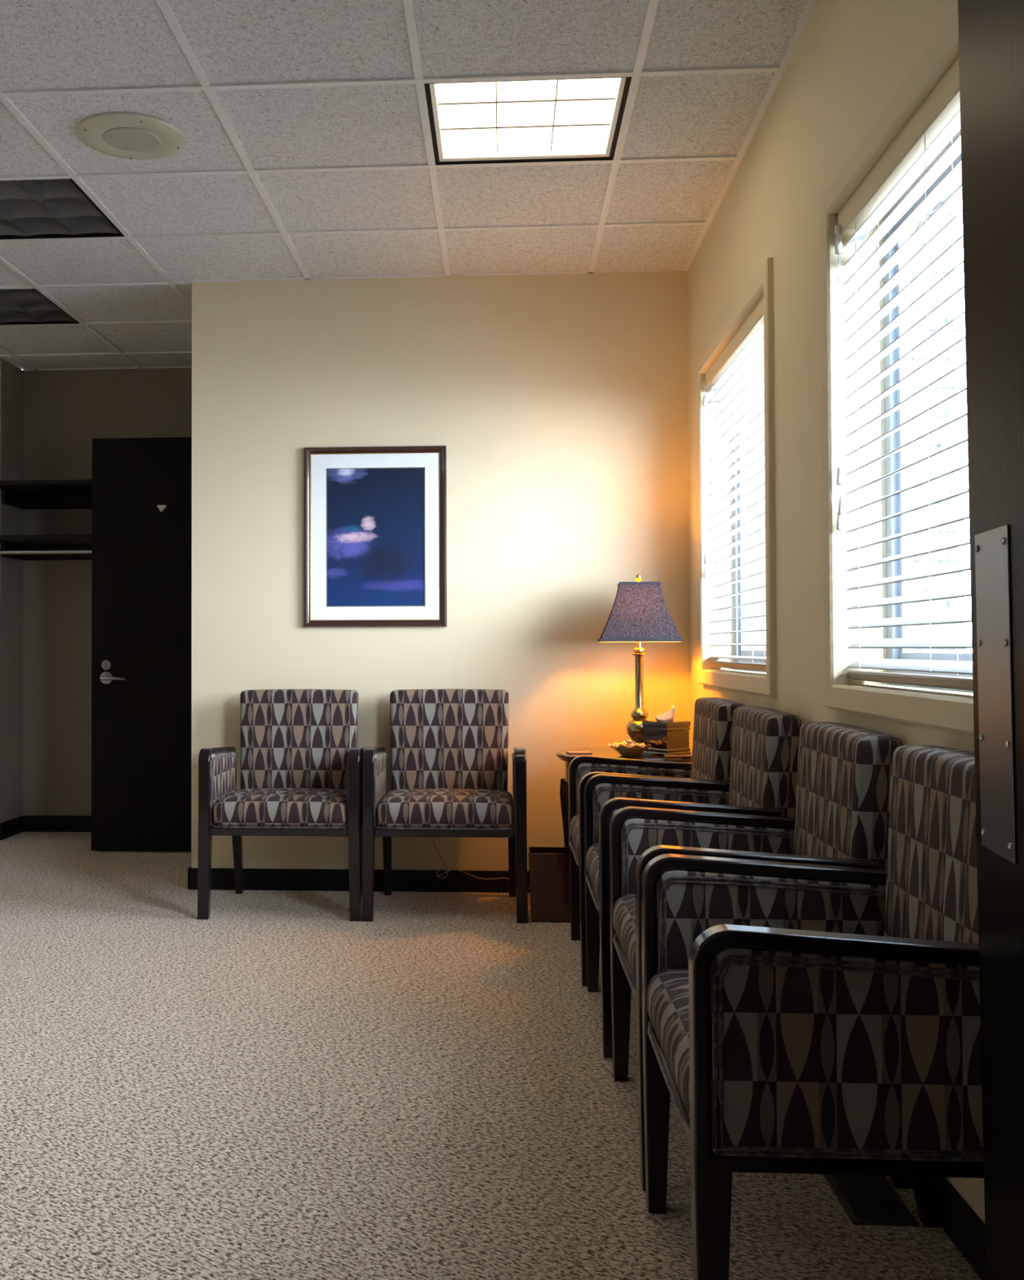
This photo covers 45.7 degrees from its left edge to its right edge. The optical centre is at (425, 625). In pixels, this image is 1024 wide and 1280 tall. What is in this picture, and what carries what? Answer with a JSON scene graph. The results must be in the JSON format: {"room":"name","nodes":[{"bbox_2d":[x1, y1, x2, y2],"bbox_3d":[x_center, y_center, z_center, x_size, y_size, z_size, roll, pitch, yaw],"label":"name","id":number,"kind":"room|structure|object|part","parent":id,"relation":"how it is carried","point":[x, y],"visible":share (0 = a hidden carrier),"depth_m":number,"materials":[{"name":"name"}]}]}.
{"room":"waiting room","nodes":[
{"label":"waiting room","id":0,"kind":"room"},
{"bbox_2d":[0,357,191,822],"bbox_3d":[-2.484,-0.148,6.854,3.770,2.646,0.416,0,-1,4],"label":"wall","id":1,"kind":"structure","parent":0,"point":[50,420],"depth_m":6.93,"materials":[{"name":"beige paint"}]},
{"bbox_2d":[0,815,91,840],"bbox_3d":[-2.549,1.127,6.779,3.640,0.092,0.328,0,-1,4],"label":"baseboard","id":2,"kind":"structure","parent":1,"relation":"attached to","point":[21,824],"depth_m":6.90,"materials":[{"name":"black rubber"}]},
{"bbox_2d":[0,479,92,509],"bbox_3d":[-1.741,-0.726,6.681,2.000,0.100,0.484,0,-1,4],"label":"closet shelf","id":3,"kind":"object","parent":1,"relation":"attached to","point":[76,494],"visible":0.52,"depth_m":6.79,"materials":[{"name":"black wood"}]},
{"bbox_2d":[0,534,92,560],"bbox_3d":[-1.740,-0.433,6.676,2.000,0.100,0.484,0,-1,4],"label":"closet shelf","id":4,"kind":"object","parent":1,"relation":"attached to","point":[11,541],"visible":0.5,"depth_m":6.72,"materials":[{"name":"black wood"}]},
{"bbox_2d":[0,548,92,555],"bbox_3d":[-1.748,-0.424,6.553,2.000,0.078,0.040,0,-1,4],"label":"closet rod","id":5,"kind":"object","parent":4,"relation":"attached to","point":[30,551],"visible":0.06,"depth_m":6.56,"materials":[{"name":"metal"}]},
{"bbox_2d":[91,436,191,851],"bbox_3d":[-1.248,0.090,6.193,0.950,2.122,0.107,0,-1,4],"label":"door","id":6,"kind":"structure","parent":1,"relation":"in","point":[141,568],"depth_m":6.21,"materials":[{"name":"brown wood"}]},
{"bbox_3d":[-1.604,0.267,6.190,0.144,0.066,0.062,0,-1,4],"label":"lever handle","id":7,"kind":"part","parent":6,"relation":"part of","materials":[{"name":"metal"}]},
{"bbox_2d":[0,0,820,370],"bbox_3d":[-1.790,-1.599,2.742,5.691,0.101,8.386,0,-1,4],"label":"ceiling","id":8,"kind":"structure","parent":0,"point":[308,153],"depth_m":3.88,"materials":[{"name":"tile"}]},
{"bbox_2d":[0,288,79,324],"bbox_3d":[-2.013,-1.532,5.694,0.595,0.074,0.595,0,-1,4],"label":"ceiling light","id":9,"kind":"object","parent":8,"relation":"attached to","point":[17,306],"visible":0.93,"depth_m":5.77,"materials":[{"name":"black metal"}]},
{"bbox_2d":[0,178,124,239],"bbox_3d":[-1.482,-1.557,4.437,0.595,0.074,0.595,0,-1,4],"label":"ceiling light","id":10,"kind":"object","parent":8,"relation":"attached to","point":[48,208],"visible":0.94,"depth_m":4.50,"materials":[{"name":"black metal"}]},
{"bbox_2d":[76,111,186,159],"bbox_3d":[-0.921,-1.530,3.795,0.334,0.017,0.334,0,-1,4],"label":"ceiling speaker","id":11,"kind":"object","parent":8,"relation":"attached to","point":[125,135],"visible":1,"depth_m":3.76,"materials":[{"name":"beige paint"}]},
{"bbox_2d":[102,127,160,151],"bbox_3d":[-0.921,-1.524,3.795,0.176,0.004,0.176,0,-1,4],"label":"grille","id":12,"kind":"object","parent":11,"relation":"attached to","point":[114,139],"depth_m":3.79,"materials":[{"name":"beige metal"}]},
{"bbox_2d":[424,76,631,164],"bbox_3d":[0.306,-1.576,3.712,0.595,0.074,0.595,0,-1,4],"label":"ceiling light","id":13,"kind":"object","parent":8,"relation":"attached to","point":[564,119],"visible":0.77,"depth_m":3.75,"materials":[{"name":"white plastic"}]},
{"bbox_2d":[191,271,691,871],"bbox_3d":[0.100,-0.172,5.999,2.144,2.646,1.594,0,-1,4],"label":"wall","id":14,"kind":"structure","parent":0,"point":[558,404],"depth_m":5.20,"materials":[{"name":"beige paint"}]},
{"bbox_2d":[187,866,529,893],"bbox_3d":[0.045,1.092,5.235,2.146,0.092,0.132,0,-1,4],"label":"baseboard","id":15,"kind":"structure","parent":14,"relation":"attached to","point":[254,879],"depth_m":5.20,"materials":[{"name":"black rubber"}]},
{"bbox_2d":[303,445,447,626],"bbox_3d":[-0.218,-0.385,5.212,0.617,0.778,0.023,0,-1,4],"label":"picture frame","id":16,"kind":"object","parent":14,"relation":"attached to","point":[375,517],"visible":1,"depth_m":5.21,"materials":[{"name":"brown wood"}]},
{"bbox_2d":[327,466,425,606],"bbox_3d":[-0.216,-0.383,5.218,0.429,0.600,0.005,0,-1,4],"label":"print","id":17,"kind":"object","parent":16,"relation":"attached to","point":[376,515],"depth_m":5.22},
{"bbox_2d":[431,837,529,888],"bbox_3d":[0.362,0.985,5.110,0.737,0.294,0.054,0,-1,10],"label":"power cable","id":18,"kind":"object","parent":14,"relation":"hanging from","point":[432,837],"visible":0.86,"depth_m":5.14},
{"bbox_2d":[0,831,981,1279],"bbox_3d":[-1.749,1.127,2.740,5.751,0.060,8.486,0,-1,4],"label":"floor","id":19,"kind":"structure","parent":0,"point":[274,1085],"depth_m":2.78,"materials":[{"name":"carpet"}]},
{"bbox_2d":[197,688,372,921],"bbox_3d":[-0.548,0.699,4.900,0.633,0.869,0.531,0,-1,4],"label":"armchair","id":20,"kind":"object","parent":19,"relation":"on","point":[301,758],"visible":0.91,"depth_m":5.04,"materials":[{"name":"multicoloured fabric"}]},
{"bbox_3d":[-0.854,0.956,4.678,0.048,0.347,0.052,0,-1,4],"label":"leg","id":21,"kind":"part","parent":20,"relation":"part of","materials":[{"name":"brown wood"}]},
{"bbox_3d":[-0.840,0.633,4.888,0.044,0.308,0.460,0,-1,4],"label":"arm","id":22,"kind":"part","parent":20,"relation":"part of","materials":[{"name":"brown wood"}]},
{"bbox_3d":[-0.836,0.642,4.899,0.047,0.281,0.436,0,-1,4],"label":"panel","id":23,"kind":"part","parent":20,"relation":"part of","materials":[{"name":"fabric"}]},
{"bbox_3d":[-0.796,0.958,5.120,0.040,0.360,0.103,0,-1,4],"label":"leg","id":24,"kind":"part","parent":20,"relation":"part of","materials":[{"name":"brown wood"}]},
{"bbox_3d":[-0.552,0.720,4.848,0.527,0.121,0.421,0,-1,4],"label":"seat","id":25,"kind":"part","parent":20,"relation":"part of","materials":[{"name":"fabric"}]},
{"bbox_3d":[-0.551,0.797,4.859,0.580,0.034,0.429,0,-1,4],"label":"seat frame","id":26,"kind":"part","parent":20,"relation":"part of","materials":[{"name":"brown wood"}]},
{"bbox_3d":[-0.536,0.527,5.109,0.498,0.519,0.118,0,-1,4],"label":"backrest","id":27,"kind":"part","parent":20,"relation":"part of","materials":[{"name":"fabric"}]},
{"bbox_3d":[-0.271,0.954,4.641,0.048,0.347,0.052,0,-1,4],"label":"leg","id":28,"kind":"part","parent":20,"relation":"part of","materials":[{"name":"brown wood"}]},
{"bbox_3d":[-0.264,0.640,4.862,0.047,0.281,0.436,0,-1,4],"label":"panel","id":29,"kind":"part","parent":20,"relation":"part of","materials":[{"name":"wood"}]},
{"bbox_3d":[-0.261,0.630,4.851,0.044,0.308,0.460,0,-1,4],"label":"arm","id":30,"kind":"part","parent":20,"relation":"part of","materials":[{"name":"brown wood"}]},
{"bbox_3d":[-0.273,0.956,5.087,0.040,0.360,0.103,0,-1,4],"label":"leg","id":31,"kind":"part","parent":20,"relation":"part of","materials":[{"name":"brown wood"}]},
{"bbox_2d":[361,688,528,923],"bbox_3d":[0.086,0.696,4.859,0.633,0.869,0.531,0,-1,4],"label":"armchair","id":32,"kind":"object","parent":19,"relation":"on","point":[450,747],"visible":1,"depth_m":5.01,"materials":[{"name":"multicoloured fabric"}]},
{"bbox_3d":[-0.220,0.954,4.638,0.048,0.347,0.052,0,-1,4],"label":"leg","id":33,"kind":"part","parent":32,"relation":"part of","materials":[{"name":"brown wood"}]},
{"bbox_3d":[-0.206,0.630,4.847,0.044,0.308,0.460,0,-1,4],"label":"arm","id":34,"kind":"part","parent":32,"relation":"part of","materials":[{"name":"brown wood"}]},
{"bbox_3d":[-0.202,0.640,4.859,0.047,0.281,0.436,0,-1,4],"label":"panel","id":35,"kind":"part","parent":32,"relation":"part of","materials":[{"name":"fabric"}]},
{"bbox_3d":[-0.161,0.955,5.080,0.040,0.360,0.103,0,-1,4],"label":"leg","id":36,"kind":"part","parent":32,"relation":"part of","materials":[{"name":"brown wood"}]},
{"bbox_3d":[0.084,0.795,4.818,0.580,0.034,0.429,0,-1,4],"label":"seat frame","id":37,"kind":"part","parent":32,"relation":"part of","materials":[{"name":"brown wood"}]},
{"bbox_3d":[0.083,0.717,4.808,0.527,0.121,0.421,0,-1,4],"label":"seat","id":38,"kind":"part","parent":32,"relation":"part of","materials":[{"name":"fabric"}]},
{"bbox_3d":[0.099,0.525,5.068,0.498,0.519,0.118,0,-1,4],"label":"backrest","id":39,"kind":"part","parent":32,"relation":"part of","materials":[{"name":"fabric"}]},
{"bbox_3d":[0.362,0.953,5.047,0.040,0.360,0.103,0,-1,4],"label":"leg","id":40,"kind":"part","parent":32,"relation":"part of","materials":[{"name":"brown wood"}]},
{"bbox_3d":[0.371,0.638,4.822,0.047,0.281,0.436,0,-1,4],"label":"panel","id":41,"kind":"part","parent":32,"relation":"part of","materials":[{"name":"fabric"}]},
{"bbox_3d":[0.374,0.628,4.810,0.044,0.308,0.460,0,-1,4],"label":"arm","id":42,"kind":"part","parent":32,"relation":"part of","materials":[{"name":"brown wood"}]},
{"bbox_3d":[0.364,0.952,4.601,0.048,0.347,0.052,0,-1,4],"label":"leg","id":43,"kind":"part","parent":32,"relation":"part of","materials":[{"name":"brown wood"}]},
{"bbox_2d":[527,846,570,922],"bbox_3d":[0.480,0.995,4.662,0.171,0.262,0.161,0,-1,4],"label":"wastebasket","id":44,"kind":"object","parent":19,"relation":"on","point":[548,866],"visible":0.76,"depth_m":4.59,"materials":[{"name":"brown wood"}]},
{"bbox_2d":[555,746,693,847],"bbox_3d":[0.798,0.810,4.730,0.576,0.632,0.576,0,-1,4],"label":"side table","id":45,"kind":"object","parent":19,"relation":"on","point":[610,752],"visible":0.26,"depth_m":4.74,"materials":[{"name":"brown wood"}]},
{"bbox_3d":[0.566,0.869,4.835,0.051,0.520,0.042,-1,-1,25],"label":"leg","id":46,"kind":"part","parent":45,"relation":"part of","materials":[{"name":"brown wood"}]},
{"bbox_2d":[565,751,592,754],"bbox_3d":[0.594,0.491,4.694,0.090,0.006,0.070,0,-1,-5],"label":"coaster","id":47,"kind":"object","parent":45,"relation":"on","point":[567,752],"visible":1,"depth_m":4.68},
{"bbox_2d":[608,742,651,756],"bbox_3d":[0.774,0.469,4.591,0.165,0.045,0.162,0,-1,4],"label":"candy bowl","id":48,"kind":"object","parent":45,"relation":"on","point":[637,750],"visible":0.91,"depth_m":4.54,"materials":[{"name":"orange glass"}]},
{"bbox_2d":[623,739,635,743],"bbox_3d":[0.770,0.439,4.582,0.042,0.015,0.017,-1,-1,28],"label":"candy","id":49,"kind":"object","parent":48,"relation":"in","point":[628,741],"visible":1,"depth_m":4.58,"materials":[{"name":"food"}]},
{"bbox_2d":[597,573,684,743],"bbox_3d":[0.850,0.144,4.824,0.321,0.703,0.321,0,-1,7],"label":"table lamp","id":50,"kind":"object","parent":45,"relation":"on","point":[640,613],"visible":0.88,"depth_m":4.73,"materials":[{"name":"gold metal"}]},
{"bbox_3d":[0.850,-0.055,4.827,0.314,0.230,0.314,0,-1,7],"label":"lamp shade","id":51,"kind":"part","parent":50,"relation":"part of","materials":[{"name":"purple fabric"}]},
{"bbox_3d":[0.850,-0.055,4.827,0.321,0.235,0.321,0,-1,7],"label":"shade trim","id":52,"kind":"part","parent":50,"relation":"part of","materials":[{"name":"purple fabric"}]},
{"bbox_2d":[642,720,691,755],"bbox_3d":[0.925,0.429,4.656,0.130,0.127,0.130,1,-1,-35],"label":"tissue box","id":53,"kind":"object","parent":45,"relation":"on","point":[673,737],"visible":0.88,"depth_m":4.61,"materials":[{"name":"brown wood"}]},
{"bbox_2d":[653,705,675,721],"bbox_3d":[0.917,0.337,4.656,0.093,0.062,0.035,0,-1,-16],"label":"tissue","id":54,"kind":"object","parent":53,"relation":"in","point":[669,716],"visible":0.96,"depth_m":4.65,"materials":[{"name":"white paper"}]},
{"bbox_2d":[664,754,692,757],"bbox_3d":[0.947,0.486,4.526,0.100,0.007,0.060,0,-1,-2],"label":"notepad","id":55,"kind":"object","parent":45,"relation":"on","point":[665,755],"visible":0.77,"depth_m":4.51,"materials":[{"name":"paper"}]},
{"bbox_2d":[568,697,745,986],"bbox_3d":[0.755,0.679,4.026,0.531,0.869,0.633,0,-1,4],"label":"armchair","id":56,"kind":"object","parent":19,"relation":"on","point":[713,717],"visible":0.36,"depth_m":4.06,"materials":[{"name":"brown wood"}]},
{"bbox_3d":[0.704,0.701,4.029,0.421,0.121,0.527,0,-1,4],"label":"seat","id":57,"kind":"part","parent":56,"relation":"part of","materials":[{"name":"fabric"}]},
{"bbox_3d":[0.539,0.946,4.328,0.052,0.347,0.048,0,-1,4],"label":"leg","id":58,"kind":"part","parent":56,"relation":"part of","materials":[{"name":"brown wood"}]},
{"bbox_3d":[0.716,0.778,4.027,0.429,0.034,0.580,0,-1,4],"label":"seat frame","id":59,"kind":"part","parent":56,"relation":"part of","materials":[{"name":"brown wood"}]},
{"bbox_3d":[0.502,0.935,3.745,0.052,0.347,0.048,0,-1,4],"label":"leg","id":60,"kind":"part","parent":56,"relation":"part of","materials":[{"name":"brown wood"}]},
{"bbox_3d":[0.742,0.618,4.319,0.460,0.308,0.044,0,-1,4],"label":"arm","id":61,"kind":"part","parent":56,"relation":"part of","materials":[{"name":"brown wood"}]},
{"bbox_3d":[0.753,0.627,4.315,0.436,0.281,0.047,0,-1,4],"label":"panel","id":62,"kind":"part","parent":56,"relation":"part of","materials":[{"name":"fabric"}]},
{"bbox_3d":[0.705,0.607,3.740,0.460,0.308,0.044,0,-1,4],"label":"arm","id":63,"kind":"part","parent":56,"relation":"part of","materials":[{"name":"brown wood"}]},
{"bbox_3d":[0.961,0.503,4.016,0.118,0.519,0.498,0,-1,4],"label":"backrest","id":64,"kind":"part","parent":56,"relation":"part of","materials":[{"name":"fabric"}]},
{"bbox_2d":[583,706,801,1057],"bbox_3d":[0.726,0.667,3.379,0.531,0.869,0.633,0,-1,4],"label":"armchair","id":65,"kind":"object","parent":19,"relation":"on","point":[764,766],"visible":0.45,"depth_m":3.26,"materials":[{"name":"multicoloured fabric"}]},
{"bbox_3d":[0.510,0.934,3.681,0.052,0.347,0.048,0,-1,4],"label":"leg","id":66,"kind":"part","parent":65,"relation":"part of","materials":[{"name":"brown wood"}]},
{"bbox_3d":[0.675,0.689,3.382,0.421,0.121,0.527,0,-1,4],"label":"seat","id":67,"kind":"part","parent":65,"relation":"part of","materials":[{"name":"fabric"}]},
{"bbox_3d":[0.687,0.766,3.380,0.429,0.034,0.580,0,-1,4],"label":"seat frame","id":68,"kind":"part","parent":65,"relation":"part of","materials":[{"name":"brown wood"}]},
{"bbox_3d":[0.473,0.923,3.098,0.052,0.347,0.048,0,-1,4],"label":"leg","id":69,"kind":"part","parent":65,"relation":"part of","materials":[{"name":"brown wood"}]},
{"bbox_3d":[0.688,0.605,3.095,0.436,0.281,0.047,0,-1,4],"label":"panel","id":70,"kind":"part","parent":65,"relation":"part of","materials":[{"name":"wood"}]},
{"bbox_3d":[0.713,0.606,3.672,0.460,0.308,0.044,0,-1,4],"label":"arm","id":71,"kind":"part","parent":65,"relation":"part of","materials":[{"name":"brown wood"}]},
{"bbox_3d":[0.724,0.615,3.668,0.436,0.281,0.047,0,-1,4],"label":"panel","id":72,"kind":"part","parent":65,"relation":"part of","materials":[{"name":"fabric"}]},
{"bbox_3d":[0.676,0.595,3.093,0.460,0.308,0.044,0,-1,4],"label":"arm","id":73,"kind":"part","parent":65,"relation":"part of","materials":[{"name":"brown wood"}]},
{"bbox_3d":[0.931,0.491,3.369,0.118,0.519,0.498,0,-1,4],"label":"backrest","id":74,"kind":"part","parent":65,"relation":"part of","materials":[{"name":"fabric"}]},
{"bbox_2d":[609,721,911,1191],"bbox_3d":[0.690,0.653,2.622,0.531,0.869,0.633,0,-1,4],"label":"armchair","id":75,"kind":"object","parent":19,"relation":"on","point":[842,818],"visible":0.38,"depth_m":2.65,"materials":[{"name":"multicoloured fabric"}]},
{"bbox_3d":[0.474,0.920,2.924,0.052,0.347,0.048,0,-1,4],"label":"leg","id":76,"kind":"part","parent":75,"relation":"part of","materials":[{"name":"brown wood"}]},
{"bbox_3d":[0.638,0.675,2.625,0.421,0.121,0.527,0,-1,4],"label":"seat","id":77,"kind":"part","parent":75,"relation":"part of","materials":[{"name":"fabric"}]},
{"bbox_3d":[0.651,0.753,2.623,0.429,0.034,0.580,0,-1,4],"label":"seat frame","id":78,"kind":"part","parent":75,"relation":"part of","materials":[{"name":"brown wood"}]},
{"bbox_3d":[0.436,0.909,2.341,0.052,0.347,0.048,0,-1,4],"label":"leg","id":79,"kind":"part","parent":75,"relation":"part of","materials":[{"name":"brown wood"}]},
{"bbox_3d":[0.676,0.592,2.915,0.460,0.308,0.044,0,-1,4],"label":"arm","id":80,"kind":"part","parent":75,"relation":"part of","materials":[{"name":"brown wood"}]},
{"bbox_3d":[0.688,0.602,2.911,0.436,0.281,0.047,0,-1,4],"label":"panel","id":81,"kind":"part","parent":75,"relation":"part of","materials":[{"name":"fabric"}]},
{"bbox_3d":[0.639,0.581,2.336,0.460,0.308,0.044,0,-1,4],"label":"arm","id":82,"kind":"part","parent":75,"relation":"part of","materials":[{"name":"brown wood"}]},
{"bbox_3d":[0.895,0.477,2.612,0.118,0.519,0.498,0,-1,4],"label":"backrest","id":83,"kind":"part","parent":75,"relation":"part of","materials":[{"name":"fabric"}]},
{"bbox_3d":[0.882,0.902,2.342,0.103,0.360,0.040,0,-1,4],"label":"leg","id":84,"kind":"part","parent":75,"relation":"part of","materials":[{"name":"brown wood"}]},
{"bbox_2d":[641,745,984,1279],"bbox_3d":[0.646,0.641,1.943,0.531,0.869,0.633,0,-1,4],"label":"armchair","id":85,"kind":"object","parent":19,"relation":"on","point":[797,1018],"visible":0.88,"depth_m":1.65,"materials":[{"name":"multicoloured fabric"}]},
{"bbox_3d":[0.430,0.908,2.245,0.052,0.347,0.048,0,-1,4],"label":"leg","id":86,"kind":"part","parent":85,"relation":"part of","materials":[{"name":"brown wood"}]},
{"bbox_3d":[0.595,0.663,1.946,0.421,0.121,0.527,0,-1,4],"label":"seat","id":87,"kind":"part","parent":85,"relation":"part of","materials":[{"name":"fabric"}]},
{"bbox_3d":[0.393,0.897,1.662,0.052,0.347,0.048,0,-1,4],"label":"leg","id":88,"kind":"part","parent":85,"relation":"part of","materials":[{"name":"brown wood"}]},
{"bbox_3d":[0.633,0.580,2.236,0.460,0.308,0.044,0,-1,4],"label":"arm","id":89,"kind":"part","parent":85,"relation":"part of","materials":[{"name":"brown wood"}]},
{"bbox_3d":[0.644,0.589,2.232,0.436,0.281,0.047,0,-1,4],"label":"panel","id":90,"kind":"part","parent":85,"relation":"part of","materials":[{"name":"fabric"}]},
{"bbox_3d":[0.607,0.740,1.944,0.429,0.034,0.580,0,-1,4],"label":"seat frame","id":91,"kind":"part","parent":85,"relation":"part of","materials":[{"name":"multicoloured fabric"}]},
{"bbox_3d":[0.596,0.569,1.657,0.460,0.308,0.044,0,-1,4],"label":"arm","id":92,"kind":"part","parent":85,"relation":"part of","materials":[{"name":"multicoloured fabric"}]},
{"bbox_3d":[0.608,0.579,1.659,0.436,0.281,0.047,0,-1,4],"label":"panel","id":93,"kind":"part","parent":85,"relation":"part of","materials":[{"name":"fabric"}]},
{"bbox_3d":[0.873,0.899,2.187,0.103,0.360,0.040,0,-1,4],"label":"leg","id":94,"kind":"part","parent":85,"relation":"part of","materials":[{"name":"brown wood"}]},
{"bbox_3d":[0.852,0.465,1.933,0.118,0.519,0.498,0,-1,4],"label":"backrest","id":95,"kind":"part","parent":85,"relation":"part of","materials":[{"name":"fabric"}]},
{"bbox_2d":[822,1174,920,1226],"bbox_3d":[0.839,1.079,2.317,0.120,0.004,0.280,0,-1,4],"label":"floor vent","id":96,"kind":"object","parent":19,"relation":"in","point":[866,1200],"visible":0.75,"depth_m":2.27,"materials":[{"name":"metal"}]},
{"bbox_2d":[687,0,985,1224],"bbox_3d":[0.986,-0.252,1.802,0.159,2.646,6.912,0,-1,4],"label":"wall","id":97,"kind":"structure","parent":0,"point":[851,58],"depth_m":3.12,"materials":[{"name":"beige paint"}]},
{"bbox_2d":[696,257,777,697],"bbox_3d":[1.125,-0.422,4.158,0.177,1.283,1.295,0,-1,4],"label":"window","id":98,"kind":"structure","parent":97,"relation":"in","point":[766,686],"depth_m":3.98,"materials":[{"name":"beige paint"}]},
{"bbox_2d":[702,295,766,671],"bbox_3d":[1.087,-0.427,4.160,0.077,1.150,1.159,0,-1,4],"label":"window blind","id":99,"kind":"object","parent":98,"relation":"attached to","point":[737,374],"visible":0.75,"depth_m":4.22,"materials":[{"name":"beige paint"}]},
{"bbox_3d":[1.093,-0.582,4.725,0.003,0.723,0.014,0,-1,4],"label":"pull cord","id":100,"kind":"part","parent":99,"relation":"part of","materials":[{"name":"white fabric"}]},
{"bbox_3d":[1.127,-0.408,4.633,0.055,1.085,0.002,0,-1,4],"label":"ladder cord","id":101,"kind":"part","parent":99,"relation":"part of","materials":[{"name":"white fabric"}]},
{"bbox_3d":[1.099,0.138,4.149,0.050,0.020,1.159,0,-1,4],"label":"rail","id":102,"kind":"part","parent":99,"relation":"part of","materials":[{"name":"white plastic"}]},
{"bbox_3d":[1.099,-0.416,4.179,0.055,1.085,0.002,0,-1,4],"label":"ladder cord","id":103,"kind":"part","parent":99,"relation":"part of","materials":[{"name":"white fabric"}]},
{"bbox_3d":[1.071,-0.425,3.741,0.055,1.085,0.002,0,-1,4],"label":"ladder cord","id":104,"kind":"part","parent":99,"relation":"part of","materials":[{"name":"white fabric"}]},
{"bbox_3d":[1.190,-0.422,4.154,0.046,1.162,1.174,0,-1,4],"label":"frame","id":105,"kind":"part","parent":98,"relation":"part of","materials":[{"name":"white plastic"}]},
{"bbox_3d":[1.193,-0.422,4.153,0.025,1.073,1.085,0,-1,4],"label":"sash","id":106,"kind":"part","parent":98,"relation":"part of","materials":[{"name":"white plastic"}]},
{"bbox_2d":[820,5,974,735],"bbox_3d":[1.005,-0.432,2.276,0.177,1.239,1.295,0,-1,4],"label":"window","id":107,"kind":"structure","parent":97,"relation":"in","point":[952,713],"depth_m":2.78,"materials":[{"name":"beige paint"}]},
{"bbox_2d":[835,57,973,690],"bbox_3d":[0.967,-0.438,2.279,0.077,1.106,1.159,0,-1,4],"label":"window blind","id":108,"kind":"object","parent":107,"relation":"attached to","point":[935,123],"visible":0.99,"depth_m":2.44,"materials":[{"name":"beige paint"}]},
{"bbox_3d":[0.973,-0.596,2.841,0.003,0.672,0.020,0,-1,4],"label":"pull cord","id":109,"kind":"part","parent":108,"relation":"part of","materials":[{"name":"white fabric"}]},
{"bbox_3d":[1.008,-0.419,2.752,0.052,1.041,0.002,0,-1,4],"label":"ladder cord","id":110,"kind":"part","parent":108,"relation":"part of","materials":[{"name":"white fabric"}]},
{"bbox_3d":[0.979,0.105,2.268,0.050,0.020,1.159,0,-1,4],"label":"rail","id":111,"kind":"part","parent":108,"relation":"part of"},
{"bbox_3d":[0.979,-0.427,2.297,0.052,1.041,0.002,0,-1,4],"label":"ladder cord","id":112,"kind":"part","parent":108,"relation":"part of","materials":[{"name":"white fabric"}]},
{"bbox_3d":[1.070,-0.433,2.272,0.046,1.118,1.174,0,-1,4],"label":"frame","id":113,"kind":"part","parent":107,"relation":"part of","materials":[{"name":"white plastic"}]},
{"bbox_3d":[1.073,-0.433,2.272,0.025,1.029,1.085,0,-1,4],"label":"sash","id":114,"kind":"part","parent":107,"relation":"part of","materials":[{"name":"white plastic"}]},
{"bbox_2d":[910,1177,986,1279],"bbox_3d":[0.970,1.046,2.815,0.012,0.088,4.579,0,-1,4],"label":"baseboard","id":115,"kind":"structure","parent":97,"relation":"attached to","point":[958,1220],"depth_m":2.07,"materials":[{"name":"black wood"}]},
{"bbox_2d":[958,0,1023,1279],"bbox_3d":[0.635,0.001,1.076,0.051,2.100,0.925,-1,-1,10],"label":"door","id":116,"kind":"structure","parent":97,"relation":"in","point":[992,32],"depth_m":1.42,"materials":[{"name":"brown wood"}]},
{"bbox_3d":[0.675,0.078,1.437,0.002,0.385,0.133,-1,-1,10],"label":"push plate","id":117,"kind":"part","parent":116,"relation":"part of","materials":[{"name":"silver metal"}]},
{"bbox_2d":[746,179,966,653],"bbox_3d":[1.152,-0.276,1.982,0.146,3.300,7.292,0,-1,4],"label":"sky","id":118,"kind":"structure","parent":0,"point":[944,486],"depth_m":2.88,"materials":[{"name":"white"}]}
]}

